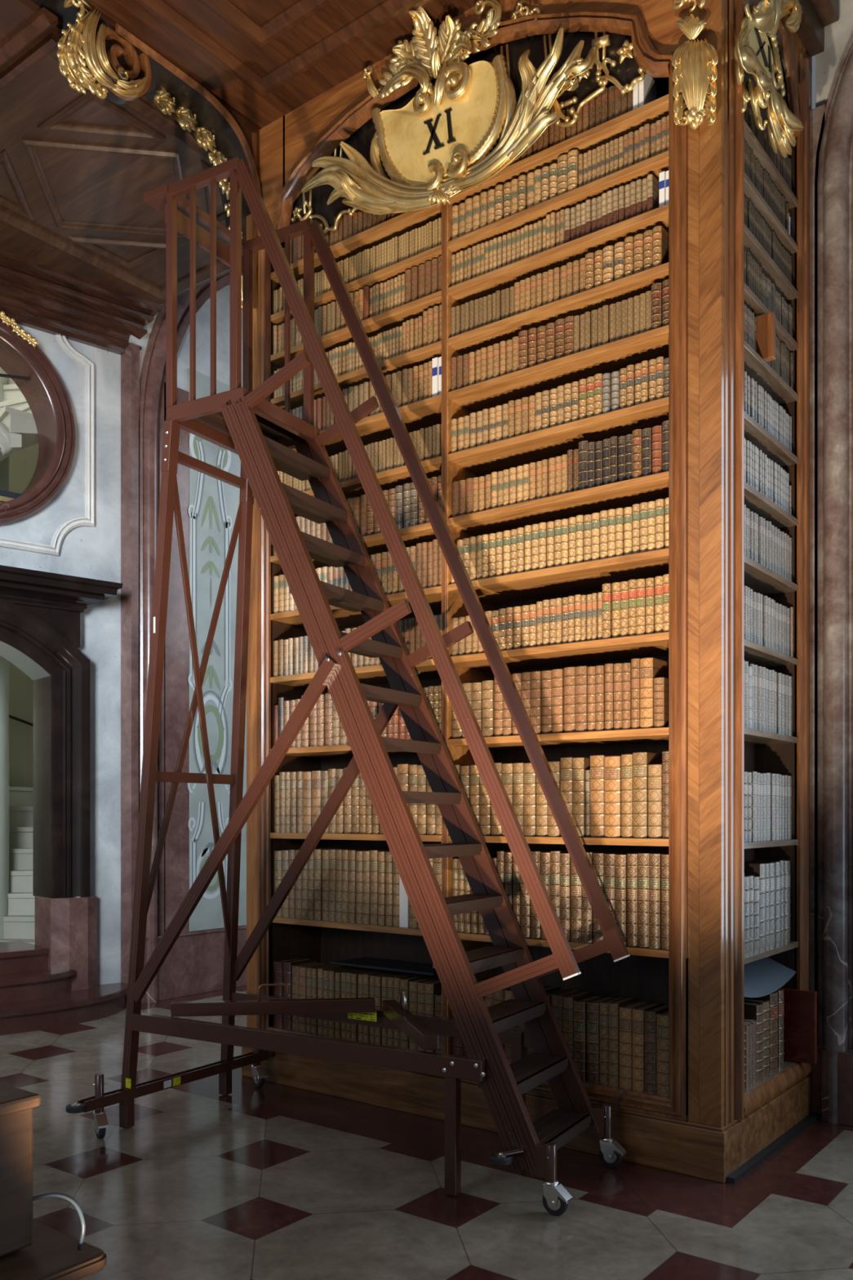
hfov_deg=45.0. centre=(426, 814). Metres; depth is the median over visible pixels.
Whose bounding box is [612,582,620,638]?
book
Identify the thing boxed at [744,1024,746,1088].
book
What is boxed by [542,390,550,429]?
book
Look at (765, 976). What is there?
portfolio
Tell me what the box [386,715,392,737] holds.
book
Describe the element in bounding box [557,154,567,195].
book
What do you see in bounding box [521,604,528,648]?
book
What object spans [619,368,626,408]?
book
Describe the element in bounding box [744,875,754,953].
book
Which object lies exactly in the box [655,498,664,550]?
book
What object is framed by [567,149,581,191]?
book
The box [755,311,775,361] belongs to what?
book
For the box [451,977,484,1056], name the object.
book
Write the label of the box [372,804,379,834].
book
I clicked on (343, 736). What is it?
book
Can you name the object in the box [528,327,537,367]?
book
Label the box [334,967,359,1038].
book
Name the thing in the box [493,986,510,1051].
book
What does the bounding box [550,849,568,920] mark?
book
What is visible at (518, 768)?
book
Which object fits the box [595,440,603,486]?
book
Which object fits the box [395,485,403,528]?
book
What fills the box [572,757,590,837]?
book
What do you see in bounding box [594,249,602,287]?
book
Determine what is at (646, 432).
book
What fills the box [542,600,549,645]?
book
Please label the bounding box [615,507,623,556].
book
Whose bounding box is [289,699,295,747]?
book
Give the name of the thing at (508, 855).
book
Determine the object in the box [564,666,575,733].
book
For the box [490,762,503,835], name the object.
book
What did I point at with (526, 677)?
book
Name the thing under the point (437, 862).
book
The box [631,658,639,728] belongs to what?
book
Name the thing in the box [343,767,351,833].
book
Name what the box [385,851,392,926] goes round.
book
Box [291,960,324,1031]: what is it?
book
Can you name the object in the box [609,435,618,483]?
book
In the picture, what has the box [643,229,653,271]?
book
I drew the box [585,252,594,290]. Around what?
book
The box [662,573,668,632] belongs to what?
book
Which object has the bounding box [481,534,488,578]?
book
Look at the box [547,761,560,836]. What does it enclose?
book
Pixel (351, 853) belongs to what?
book
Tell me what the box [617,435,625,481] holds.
book
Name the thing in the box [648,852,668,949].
book
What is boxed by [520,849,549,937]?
book
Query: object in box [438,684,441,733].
book
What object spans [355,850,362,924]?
book
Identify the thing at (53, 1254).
cabinet base
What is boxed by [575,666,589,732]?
book
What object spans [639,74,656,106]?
book
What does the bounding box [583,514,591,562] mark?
book
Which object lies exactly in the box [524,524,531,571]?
book
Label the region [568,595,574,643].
book
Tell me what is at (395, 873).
book
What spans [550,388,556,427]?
book
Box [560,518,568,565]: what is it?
book
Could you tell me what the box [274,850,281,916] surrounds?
book
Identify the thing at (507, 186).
book
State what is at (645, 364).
book
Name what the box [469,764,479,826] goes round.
book
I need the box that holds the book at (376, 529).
[373,515,381,533]
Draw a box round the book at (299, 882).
[294,849,302,918]
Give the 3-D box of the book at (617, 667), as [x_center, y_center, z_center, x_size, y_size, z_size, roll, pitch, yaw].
[0.896,-0.514,4.599,0.042,0.294,0.216,0,0,37]
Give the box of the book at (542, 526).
[538,522,546,569]
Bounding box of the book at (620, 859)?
[615,853,626,946]
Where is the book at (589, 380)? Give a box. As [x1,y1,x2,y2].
[586,376,594,417]
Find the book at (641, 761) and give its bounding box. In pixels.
[632,751,662,838]
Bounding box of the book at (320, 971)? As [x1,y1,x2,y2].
[317,964,345,1035]
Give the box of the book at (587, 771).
[585,769,590,837]
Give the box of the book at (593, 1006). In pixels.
[586,995,613,1083]
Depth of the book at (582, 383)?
4.62 m
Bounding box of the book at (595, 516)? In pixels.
[591,512,599,560]
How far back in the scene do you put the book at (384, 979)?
5.32 m
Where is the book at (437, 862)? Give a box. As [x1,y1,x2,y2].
[432,857,441,890]
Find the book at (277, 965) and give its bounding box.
[273,956,300,1027]
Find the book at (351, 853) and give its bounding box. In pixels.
[347,848,379,923]
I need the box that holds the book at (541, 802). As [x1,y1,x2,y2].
[536,777,547,836]
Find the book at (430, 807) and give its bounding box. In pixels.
[426,779,435,835]
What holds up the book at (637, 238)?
on the bookcase
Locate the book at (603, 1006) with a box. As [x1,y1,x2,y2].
[599,995,622,1085]
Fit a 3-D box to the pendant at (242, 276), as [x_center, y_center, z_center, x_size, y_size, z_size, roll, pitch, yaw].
[-1.032,-3.053,5.845,0.157,0.398,0.062,0,0,37]
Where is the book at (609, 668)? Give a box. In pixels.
[604,663,613,730]
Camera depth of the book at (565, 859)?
4.67 m
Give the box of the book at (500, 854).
[497,850,511,888]
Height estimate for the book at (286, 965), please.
0.373 m
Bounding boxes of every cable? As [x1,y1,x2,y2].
[32,1192,85,1250]
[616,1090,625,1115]
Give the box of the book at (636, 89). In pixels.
[632,82,639,110]
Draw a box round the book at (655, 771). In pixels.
[648,764,662,838]
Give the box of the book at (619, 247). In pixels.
[613,241,624,280]
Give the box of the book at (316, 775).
[311,770,320,827]
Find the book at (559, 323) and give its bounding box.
[555,318,564,359]
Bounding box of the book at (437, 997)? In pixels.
[434,993,441,1053]
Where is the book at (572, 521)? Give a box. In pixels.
[568,516,576,564]
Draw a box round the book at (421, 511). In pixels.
[417,494,425,524]
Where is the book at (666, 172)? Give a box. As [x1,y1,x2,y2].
[665,170,668,204]
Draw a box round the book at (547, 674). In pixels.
[542,670,551,733]
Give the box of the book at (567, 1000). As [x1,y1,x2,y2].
[562,990,594,1058]
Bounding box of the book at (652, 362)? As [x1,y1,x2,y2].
[648,359,656,401]
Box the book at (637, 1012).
[631,1001,663,1092]
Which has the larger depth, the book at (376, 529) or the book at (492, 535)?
the book at (376, 529)
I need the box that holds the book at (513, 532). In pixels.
[510,528,516,573]
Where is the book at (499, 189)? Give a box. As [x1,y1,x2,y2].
[494,184,503,222]
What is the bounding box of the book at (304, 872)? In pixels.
[301,848,326,919]
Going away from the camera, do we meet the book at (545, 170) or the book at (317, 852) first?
the book at (545, 170)
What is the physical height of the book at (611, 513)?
0.217 m
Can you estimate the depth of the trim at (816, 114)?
5.12 m
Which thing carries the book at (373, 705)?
on the bookcase
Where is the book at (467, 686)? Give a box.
[462,682,471,738]
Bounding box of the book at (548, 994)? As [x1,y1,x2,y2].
[546,989,561,1004]
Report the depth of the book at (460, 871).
5.02 m
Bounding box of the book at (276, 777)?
[274,775,279,832]
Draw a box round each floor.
[0,940,47,952]
[0,985,852,1279]
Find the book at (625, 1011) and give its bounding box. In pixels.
[618,1000,650,1089]
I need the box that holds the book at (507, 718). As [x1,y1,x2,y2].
[502,674,511,736]
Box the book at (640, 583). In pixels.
[635,578,645,635]
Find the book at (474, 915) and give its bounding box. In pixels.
[471,889,478,933]
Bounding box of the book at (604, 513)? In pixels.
[600,510,608,559]
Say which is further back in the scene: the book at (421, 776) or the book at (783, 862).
the book at (421, 776)
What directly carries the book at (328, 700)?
on the bookcase
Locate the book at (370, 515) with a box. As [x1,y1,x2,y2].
[366,497,373,535]
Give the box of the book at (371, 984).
[368,970,395,1044]
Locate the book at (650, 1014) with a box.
[644,1003,668,1093]
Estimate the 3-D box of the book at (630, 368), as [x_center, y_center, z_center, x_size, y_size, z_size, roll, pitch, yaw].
[0.922,-1.858,4.532,0.034,0.189,0.144,0,0,37]
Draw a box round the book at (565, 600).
[562,597,568,644]
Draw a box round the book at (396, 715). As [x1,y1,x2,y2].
[392,706,399,738]
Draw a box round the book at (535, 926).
[530,849,552,938]
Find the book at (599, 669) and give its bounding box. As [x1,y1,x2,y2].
[595,665,604,731]
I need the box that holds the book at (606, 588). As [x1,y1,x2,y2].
[602,582,612,639]
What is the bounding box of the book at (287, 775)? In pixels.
[284,772,290,832]
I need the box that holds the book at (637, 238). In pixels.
[633,233,643,274]
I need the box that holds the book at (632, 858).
[626,852,644,946]
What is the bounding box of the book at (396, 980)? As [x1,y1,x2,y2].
[393,973,421,1047]
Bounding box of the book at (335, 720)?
[332,701,340,745]
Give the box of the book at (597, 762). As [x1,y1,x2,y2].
[590,755,608,837]
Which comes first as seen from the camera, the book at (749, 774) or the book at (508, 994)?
the book at (749, 774)
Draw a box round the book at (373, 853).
[369,848,389,924]
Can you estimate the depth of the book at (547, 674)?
4.73 m
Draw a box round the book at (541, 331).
[537,325,546,364]
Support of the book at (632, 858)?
on the bookcase
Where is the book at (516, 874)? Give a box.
[512,856,519,927]
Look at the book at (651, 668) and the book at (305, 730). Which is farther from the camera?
the book at (305, 730)
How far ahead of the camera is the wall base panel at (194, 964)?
8.56 m
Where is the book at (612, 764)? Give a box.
[604,755,621,837]
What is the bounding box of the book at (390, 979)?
[386,972,412,1046]
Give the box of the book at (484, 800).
[479,773,490,835]
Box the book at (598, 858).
[593,851,620,942]
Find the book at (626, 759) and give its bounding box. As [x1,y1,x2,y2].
[621,754,632,838]
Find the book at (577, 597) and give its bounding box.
[574,594,581,642]
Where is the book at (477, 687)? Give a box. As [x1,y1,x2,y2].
[471,682,482,733]
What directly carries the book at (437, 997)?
on the bookcase
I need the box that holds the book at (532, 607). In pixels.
[528,604,536,647]
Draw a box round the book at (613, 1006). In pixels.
[608,995,638,1087]
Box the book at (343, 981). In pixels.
[340,967,365,1039]
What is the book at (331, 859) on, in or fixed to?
on the bookcase
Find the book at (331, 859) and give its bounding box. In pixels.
[328,848,358,921]
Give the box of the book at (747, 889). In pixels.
[744,875,750,955]
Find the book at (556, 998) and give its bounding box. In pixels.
[551,988,583,1032]
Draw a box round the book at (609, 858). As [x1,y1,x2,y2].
[604,852,635,920]
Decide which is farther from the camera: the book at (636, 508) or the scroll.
the scroll
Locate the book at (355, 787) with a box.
[351,773,359,833]
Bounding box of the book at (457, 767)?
[453,764,466,780]
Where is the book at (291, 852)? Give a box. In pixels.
[288,848,299,918]
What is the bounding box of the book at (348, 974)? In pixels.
[346,968,372,1039]
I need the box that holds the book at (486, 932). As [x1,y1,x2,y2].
[484,922,488,934]
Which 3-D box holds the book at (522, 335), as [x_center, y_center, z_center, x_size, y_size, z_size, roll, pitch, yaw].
[0.486,-2.161,4.859,0.048,0.187,0.146,0,0,37]
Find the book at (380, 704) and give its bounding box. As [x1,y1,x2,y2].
[377,702,386,737]
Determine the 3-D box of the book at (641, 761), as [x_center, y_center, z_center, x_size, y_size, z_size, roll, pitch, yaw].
[0.979,-0.081,4.530,0.067,0.371,0.216,0,0,37]
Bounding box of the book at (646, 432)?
[642,427,652,476]
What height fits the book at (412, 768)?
0.354 m
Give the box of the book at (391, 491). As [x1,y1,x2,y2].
[388,488,395,520]
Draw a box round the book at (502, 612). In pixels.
[498,608,506,650]
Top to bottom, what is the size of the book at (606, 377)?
0.181 m
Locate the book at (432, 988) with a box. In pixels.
[425,979,441,1052]
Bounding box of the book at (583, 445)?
[578,440,589,490]
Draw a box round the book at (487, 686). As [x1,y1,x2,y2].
[482,680,493,737]
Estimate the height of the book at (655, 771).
0.317 m
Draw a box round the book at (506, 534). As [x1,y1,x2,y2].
[502,530,510,575]
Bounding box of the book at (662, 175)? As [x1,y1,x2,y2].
[658,171,665,207]
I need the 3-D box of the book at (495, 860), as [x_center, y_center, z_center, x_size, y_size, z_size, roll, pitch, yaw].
[0.377,0.394,4.992,0.033,0.368,0.214,0,0,37]
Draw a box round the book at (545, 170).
[541,166,549,203]
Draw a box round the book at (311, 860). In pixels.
[307,850,314,919]
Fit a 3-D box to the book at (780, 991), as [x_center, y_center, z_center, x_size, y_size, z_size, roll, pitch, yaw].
[1.628,1.017,4.929,0.166,0.367,0.059,0,0,37]
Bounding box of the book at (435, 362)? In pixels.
[431,356,439,396]
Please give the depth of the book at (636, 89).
4.47 m
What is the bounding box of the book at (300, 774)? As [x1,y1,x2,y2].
[297,771,302,832]
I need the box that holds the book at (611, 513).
[608,508,615,558]
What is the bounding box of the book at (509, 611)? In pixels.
[506,607,513,650]
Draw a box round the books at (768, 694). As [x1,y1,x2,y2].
[273,84,793,1087]
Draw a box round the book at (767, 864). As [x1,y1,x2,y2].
[744,862,770,949]
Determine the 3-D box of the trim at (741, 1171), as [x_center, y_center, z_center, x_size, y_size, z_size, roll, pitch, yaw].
[2.845,1.488,3.706,3.220,0.025,1.180,0,0,37]
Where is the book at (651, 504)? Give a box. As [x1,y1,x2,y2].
[647,501,655,551]
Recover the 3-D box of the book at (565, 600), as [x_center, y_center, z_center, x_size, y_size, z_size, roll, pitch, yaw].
[0.687,-0.877,4.759,0.032,0.214,0.213,0,0,37]
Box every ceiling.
[0,55,229,304]
[85,0,484,128]
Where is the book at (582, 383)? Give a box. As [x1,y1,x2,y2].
[578,378,586,419]
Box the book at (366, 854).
[362,850,369,924]
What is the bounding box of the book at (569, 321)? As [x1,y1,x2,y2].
[564,315,574,355]
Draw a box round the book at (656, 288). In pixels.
[651,282,662,329]
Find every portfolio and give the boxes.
[329,956,437,975]
[744,956,795,997]
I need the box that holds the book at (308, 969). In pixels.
[306,963,332,1033]
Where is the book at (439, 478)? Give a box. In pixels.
[437,475,441,510]
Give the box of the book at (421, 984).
[417,977,439,1051]
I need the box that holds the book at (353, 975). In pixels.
[351,968,377,1041]
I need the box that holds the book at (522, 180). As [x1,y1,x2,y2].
[518,174,527,212]
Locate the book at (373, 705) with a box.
[369,701,377,719]
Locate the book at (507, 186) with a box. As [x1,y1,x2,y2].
[503,182,511,218]
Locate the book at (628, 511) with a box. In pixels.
[623,506,632,555]
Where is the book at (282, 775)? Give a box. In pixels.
[279,772,284,832]
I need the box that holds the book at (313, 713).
[310,702,316,746]
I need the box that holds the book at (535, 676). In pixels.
[530,671,542,734]
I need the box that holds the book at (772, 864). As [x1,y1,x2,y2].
[746,861,776,947]
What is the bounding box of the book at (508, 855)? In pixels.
[504,851,512,909]
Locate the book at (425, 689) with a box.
[422,687,427,699]
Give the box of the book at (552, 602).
[549,599,555,645]
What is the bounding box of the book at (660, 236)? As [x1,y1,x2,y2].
[653,225,668,267]
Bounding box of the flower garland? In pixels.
[153,90,242,238]
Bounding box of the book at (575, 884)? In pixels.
[570,849,598,942]
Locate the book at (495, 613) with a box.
[492,610,498,644]
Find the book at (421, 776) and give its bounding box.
[417,764,426,835]
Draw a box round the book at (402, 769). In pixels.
[397,764,416,807]
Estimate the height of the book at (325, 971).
0.354 m
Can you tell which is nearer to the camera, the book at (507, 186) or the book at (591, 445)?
the book at (591, 445)
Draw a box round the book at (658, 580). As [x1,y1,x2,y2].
[654,576,662,633]
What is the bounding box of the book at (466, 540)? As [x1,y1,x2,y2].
[462,537,469,575]
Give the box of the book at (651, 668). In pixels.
[640,657,668,728]
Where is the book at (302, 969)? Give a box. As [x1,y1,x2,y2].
[298,962,328,1032]
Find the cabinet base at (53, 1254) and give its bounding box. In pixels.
[0,1220,106,1279]
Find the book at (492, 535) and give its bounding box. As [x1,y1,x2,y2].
[488,533,495,577]
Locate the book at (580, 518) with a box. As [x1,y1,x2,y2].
[576,515,584,563]
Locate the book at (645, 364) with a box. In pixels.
[641,360,648,403]
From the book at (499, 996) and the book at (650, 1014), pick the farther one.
the book at (499, 996)
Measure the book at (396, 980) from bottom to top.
0.362 m
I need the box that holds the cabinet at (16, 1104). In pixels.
[0,1083,40,1256]
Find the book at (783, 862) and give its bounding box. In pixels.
[752,859,786,944]
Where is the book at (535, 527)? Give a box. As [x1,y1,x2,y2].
[531,524,538,570]
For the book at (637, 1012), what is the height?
0.355 m
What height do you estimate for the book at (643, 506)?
0.221 m
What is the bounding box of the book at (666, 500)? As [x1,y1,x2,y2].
[664,497,668,548]
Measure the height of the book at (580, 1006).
0.358 m
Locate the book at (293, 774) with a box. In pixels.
[290,771,297,832]
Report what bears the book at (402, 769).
on the bookcase
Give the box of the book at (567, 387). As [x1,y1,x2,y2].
[564,382,571,423]
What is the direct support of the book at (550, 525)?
on the bookcase
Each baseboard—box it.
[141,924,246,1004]
[812,1044,852,1126]
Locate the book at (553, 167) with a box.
[549,163,557,199]
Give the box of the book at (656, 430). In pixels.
[652,425,662,474]
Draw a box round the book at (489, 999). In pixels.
[484,992,493,1007]
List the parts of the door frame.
architrave, cornice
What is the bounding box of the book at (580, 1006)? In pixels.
[573,994,604,1081]
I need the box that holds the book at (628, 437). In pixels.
[625,433,632,479]
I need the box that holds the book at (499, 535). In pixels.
[495,532,502,576]
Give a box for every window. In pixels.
[0,311,75,525]
[8,443,38,786]
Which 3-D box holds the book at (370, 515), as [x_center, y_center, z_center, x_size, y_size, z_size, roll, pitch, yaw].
[-0.238,-1.560,5.457,0.047,0.222,0.216,0,0,37]
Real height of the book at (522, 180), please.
0.177 m
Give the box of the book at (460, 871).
[457,858,463,932]
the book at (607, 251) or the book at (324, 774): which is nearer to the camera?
the book at (607, 251)
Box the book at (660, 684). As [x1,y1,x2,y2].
[653,677,668,728]
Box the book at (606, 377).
[602,373,611,413]
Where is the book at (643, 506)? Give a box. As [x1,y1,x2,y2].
[640,502,648,552]
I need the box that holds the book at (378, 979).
[374,971,399,1044]
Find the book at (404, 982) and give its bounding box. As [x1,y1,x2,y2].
[400,973,431,1048]
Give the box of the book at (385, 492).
[382,489,388,504]
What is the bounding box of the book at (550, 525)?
[546,521,554,568]
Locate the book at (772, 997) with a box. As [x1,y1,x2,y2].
[744,991,778,1072]
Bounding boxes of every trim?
[0,0,62,92]
[0,48,229,300]
[0,249,162,355]
[0,334,94,555]
[0,367,8,939]
[30,0,262,308]
[120,342,139,997]
[134,0,423,97]
[138,272,230,1003]
[164,382,189,933]
[725,1111,821,1183]
[809,103,826,1075]
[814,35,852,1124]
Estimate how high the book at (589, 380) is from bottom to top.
0.189 m
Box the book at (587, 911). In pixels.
[582,850,613,943]
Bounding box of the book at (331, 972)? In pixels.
[328,966,358,1037]
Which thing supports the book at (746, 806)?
on the bookcase
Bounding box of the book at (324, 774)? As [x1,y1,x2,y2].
[320,770,328,833]
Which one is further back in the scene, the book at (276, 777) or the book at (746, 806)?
the book at (276, 777)
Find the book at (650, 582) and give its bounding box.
[645,577,654,634]
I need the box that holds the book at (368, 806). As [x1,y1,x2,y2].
[364,786,372,834]
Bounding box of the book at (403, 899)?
[399,875,408,928]
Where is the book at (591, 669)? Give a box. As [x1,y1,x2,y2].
[586,666,595,731]
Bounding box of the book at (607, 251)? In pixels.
[602,245,613,284]
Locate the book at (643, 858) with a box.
[638,851,661,947]
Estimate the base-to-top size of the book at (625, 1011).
0.354 m
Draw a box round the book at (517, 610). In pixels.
[513,606,521,649]
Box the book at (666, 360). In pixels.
[663,357,668,397]
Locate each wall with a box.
[0,324,120,985]
[128,284,244,930]
[815,0,852,107]
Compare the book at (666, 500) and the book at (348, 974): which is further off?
the book at (348, 974)
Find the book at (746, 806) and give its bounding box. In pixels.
[744,771,748,842]
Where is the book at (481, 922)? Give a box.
[478,910,484,933]
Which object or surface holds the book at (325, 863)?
on the bookcase
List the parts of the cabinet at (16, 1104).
lid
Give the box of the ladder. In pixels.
[65,156,630,1215]
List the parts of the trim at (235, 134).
edge moulding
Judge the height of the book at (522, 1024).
0.373 m
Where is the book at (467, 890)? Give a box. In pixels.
[463,871,471,933]
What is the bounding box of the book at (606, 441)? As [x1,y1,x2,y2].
[603,438,609,484]
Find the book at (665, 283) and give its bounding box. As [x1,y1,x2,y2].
[662,279,668,326]
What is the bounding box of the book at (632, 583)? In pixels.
[628,579,635,635]
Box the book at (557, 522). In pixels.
[554,519,561,566]
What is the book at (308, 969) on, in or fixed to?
on the bookcase
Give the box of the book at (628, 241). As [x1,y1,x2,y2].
[624,235,633,277]
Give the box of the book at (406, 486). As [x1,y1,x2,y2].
[403,483,409,528]
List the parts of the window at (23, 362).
sill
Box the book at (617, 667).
[613,662,622,729]
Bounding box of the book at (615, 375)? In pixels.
[611,371,619,411]
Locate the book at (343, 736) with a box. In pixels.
[339,722,346,745]
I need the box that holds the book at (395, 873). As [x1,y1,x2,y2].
[392,858,399,926]
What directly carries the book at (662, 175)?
on the bookcase
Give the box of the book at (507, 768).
[502,763,513,835]
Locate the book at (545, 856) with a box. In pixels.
[541,851,550,939]
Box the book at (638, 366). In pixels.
[635,363,641,404]
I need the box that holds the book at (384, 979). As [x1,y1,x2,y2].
[381,972,406,1045]
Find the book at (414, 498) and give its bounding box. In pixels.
[409,482,418,526]
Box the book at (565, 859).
[560,852,570,941]
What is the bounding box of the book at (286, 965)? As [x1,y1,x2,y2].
[282,957,315,1029]
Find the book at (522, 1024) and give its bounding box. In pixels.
[516,986,545,1056]
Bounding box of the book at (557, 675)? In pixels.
[551,668,564,733]
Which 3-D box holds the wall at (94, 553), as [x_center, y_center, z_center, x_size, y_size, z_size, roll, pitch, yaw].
[-3.949,-2.000,7.075,4.220,7.000,0.300,0,0,-40]
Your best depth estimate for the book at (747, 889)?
4.51 m
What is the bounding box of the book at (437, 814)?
[435,804,441,835]
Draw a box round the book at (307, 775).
[302,771,311,833]
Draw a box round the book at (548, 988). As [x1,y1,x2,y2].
[527,985,559,1055]
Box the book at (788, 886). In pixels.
[785,860,791,942]
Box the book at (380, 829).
[379,824,383,834]
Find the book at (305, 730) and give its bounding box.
[301,695,310,746]
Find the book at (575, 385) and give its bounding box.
[571,381,578,422]
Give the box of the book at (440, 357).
[439,356,441,395]
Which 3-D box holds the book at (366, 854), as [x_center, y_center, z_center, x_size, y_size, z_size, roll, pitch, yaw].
[-0.263,0.385,5.471,0.049,0.384,0.216,0,0,37]
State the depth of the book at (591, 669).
4.59 m
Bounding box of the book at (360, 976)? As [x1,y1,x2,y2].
[357,969,381,1042]
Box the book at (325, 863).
[321,848,328,920]
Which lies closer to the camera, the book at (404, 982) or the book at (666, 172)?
the book at (666, 172)
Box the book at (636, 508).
[632,503,639,554]
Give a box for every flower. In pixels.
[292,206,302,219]
[577,71,587,82]
[616,39,632,63]
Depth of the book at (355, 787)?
5.44 m
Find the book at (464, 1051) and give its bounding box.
[462,977,486,1057]
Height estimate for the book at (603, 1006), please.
0.363 m
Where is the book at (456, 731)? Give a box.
[451,706,462,738]
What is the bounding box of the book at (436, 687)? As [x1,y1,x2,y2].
[433,685,438,726]
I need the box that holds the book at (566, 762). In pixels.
[560,757,572,836]
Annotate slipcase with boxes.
[779,987,817,1064]
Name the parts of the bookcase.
frame moulding, shelf, shelf, shelf, shelf, shelf, shelf, shelf, shelf, shelf, shelf, shelf, shelf, panel, moulding, arch moulding, shelf, shelf, shelf, shelf, shelf, shelf, shelf, shelf, shelf, shelf, shelf, frame moulding, frame, shelf, panel, shelf, shelf, shelf, shelf, shelf, shelf, shelf, shelf, shelf, shelf, shelf, shelf, arch moulding, moulding, frame, crown cornice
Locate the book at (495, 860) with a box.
[491,857,497,871]
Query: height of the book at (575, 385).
0.186 m
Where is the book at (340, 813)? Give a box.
[336,768,343,833]
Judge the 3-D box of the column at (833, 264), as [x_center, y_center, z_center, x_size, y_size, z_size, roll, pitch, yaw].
[2.535,-1.515,4.622,1.560,6.030,0.094,0,0,37]
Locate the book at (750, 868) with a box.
[744,862,766,951]
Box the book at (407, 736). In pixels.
[404,724,410,739]
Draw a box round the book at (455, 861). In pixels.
[451,857,458,932]
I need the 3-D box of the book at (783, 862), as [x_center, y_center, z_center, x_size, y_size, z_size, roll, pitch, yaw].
[1.653,0.420,4.952,0.146,0.398,0.069,0,0,37]
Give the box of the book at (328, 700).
[324,693,332,746]
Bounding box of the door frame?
[0,564,123,990]
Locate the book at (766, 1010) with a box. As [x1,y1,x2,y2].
[744,997,770,1076]
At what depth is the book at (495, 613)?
4.90 m
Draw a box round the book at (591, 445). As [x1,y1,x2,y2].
[587,441,595,488]
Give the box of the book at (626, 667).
[622,662,631,729]
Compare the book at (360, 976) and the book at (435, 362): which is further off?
the book at (360, 976)
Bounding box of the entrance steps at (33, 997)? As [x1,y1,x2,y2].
[0,948,128,1035]
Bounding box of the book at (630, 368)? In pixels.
[626,364,635,407]
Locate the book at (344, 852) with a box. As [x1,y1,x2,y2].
[341,848,364,922]
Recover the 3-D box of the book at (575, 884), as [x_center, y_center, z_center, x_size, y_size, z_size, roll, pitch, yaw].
[0.731,0.373,4.723,0.055,0.409,0.216,0,0,37]
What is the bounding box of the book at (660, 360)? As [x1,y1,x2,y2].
[656,356,665,399]
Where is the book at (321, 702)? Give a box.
[316,694,324,746]
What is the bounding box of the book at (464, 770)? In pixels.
[460,765,469,802]
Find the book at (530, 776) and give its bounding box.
[524,763,536,836]
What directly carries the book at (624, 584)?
on the bookcase
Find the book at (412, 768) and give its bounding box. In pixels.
[408,764,417,827]
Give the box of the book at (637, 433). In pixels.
[632,428,642,478]
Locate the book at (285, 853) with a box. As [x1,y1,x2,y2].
[281,849,288,917]
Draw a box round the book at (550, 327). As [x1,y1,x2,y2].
[546,322,555,362]
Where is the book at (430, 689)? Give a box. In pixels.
[427,686,433,714]
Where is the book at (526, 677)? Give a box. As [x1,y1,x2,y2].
[521,671,530,719]
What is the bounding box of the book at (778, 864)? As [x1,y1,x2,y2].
[748,860,782,946]
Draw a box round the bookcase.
[241,0,839,1182]
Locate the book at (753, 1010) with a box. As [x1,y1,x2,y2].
[744,1000,764,1080]
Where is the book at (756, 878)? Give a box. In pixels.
[753,875,760,952]
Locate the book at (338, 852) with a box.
[335,848,360,922]
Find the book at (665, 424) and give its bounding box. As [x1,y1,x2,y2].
[662,420,668,472]
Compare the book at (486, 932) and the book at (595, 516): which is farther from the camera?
the book at (486, 932)
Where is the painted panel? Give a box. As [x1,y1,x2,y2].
[186,368,246,931]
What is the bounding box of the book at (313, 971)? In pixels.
[311,964,336,1034]
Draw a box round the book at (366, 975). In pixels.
[363,969,391,1043]
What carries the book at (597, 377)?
on the bookcase
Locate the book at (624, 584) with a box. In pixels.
[620,581,628,637]
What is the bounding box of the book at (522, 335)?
[518,329,528,370]
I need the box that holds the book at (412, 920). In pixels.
[408,901,417,928]
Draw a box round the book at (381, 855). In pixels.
[377,850,389,925]
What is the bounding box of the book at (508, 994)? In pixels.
[504,988,515,1064]
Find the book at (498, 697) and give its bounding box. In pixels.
[493,675,502,736]
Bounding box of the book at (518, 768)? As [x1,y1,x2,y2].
[513,763,524,834]
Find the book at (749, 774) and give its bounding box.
[747,772,752,841]
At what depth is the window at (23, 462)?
10.29 m
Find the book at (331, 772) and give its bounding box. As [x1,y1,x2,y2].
[328,768,336,833]
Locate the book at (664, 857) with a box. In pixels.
[661,853,668,950]
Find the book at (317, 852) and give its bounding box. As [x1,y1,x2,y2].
[314,848,345,919]
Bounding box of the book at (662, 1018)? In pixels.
[656,1008,668,1096]
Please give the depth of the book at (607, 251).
4.54 m
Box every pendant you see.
[241,275,242,310]
[671,0,718,129]
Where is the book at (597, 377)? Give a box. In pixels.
[594,373,603,416]
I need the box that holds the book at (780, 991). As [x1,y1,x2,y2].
[776,988,784,1067]
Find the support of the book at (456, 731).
on the bookcase
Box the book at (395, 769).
[393,767,397,777]
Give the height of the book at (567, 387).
0.187 m
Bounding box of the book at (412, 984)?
[408,975,438,1049]
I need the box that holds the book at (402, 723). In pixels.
[399,709,404,739]
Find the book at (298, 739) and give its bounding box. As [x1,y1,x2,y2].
[294,698,301,747]
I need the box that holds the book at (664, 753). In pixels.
[662,751,668,838]
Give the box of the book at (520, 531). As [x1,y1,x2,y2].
[516,527,524,573]
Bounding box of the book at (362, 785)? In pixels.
[359,772,365,834]
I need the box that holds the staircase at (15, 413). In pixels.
[0,377,38,944]
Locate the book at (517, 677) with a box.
[511,673,521,735]
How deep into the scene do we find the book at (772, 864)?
4.78 m
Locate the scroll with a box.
[0,421,13,455]
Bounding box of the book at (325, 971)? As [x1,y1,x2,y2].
[323,965,348,1035]

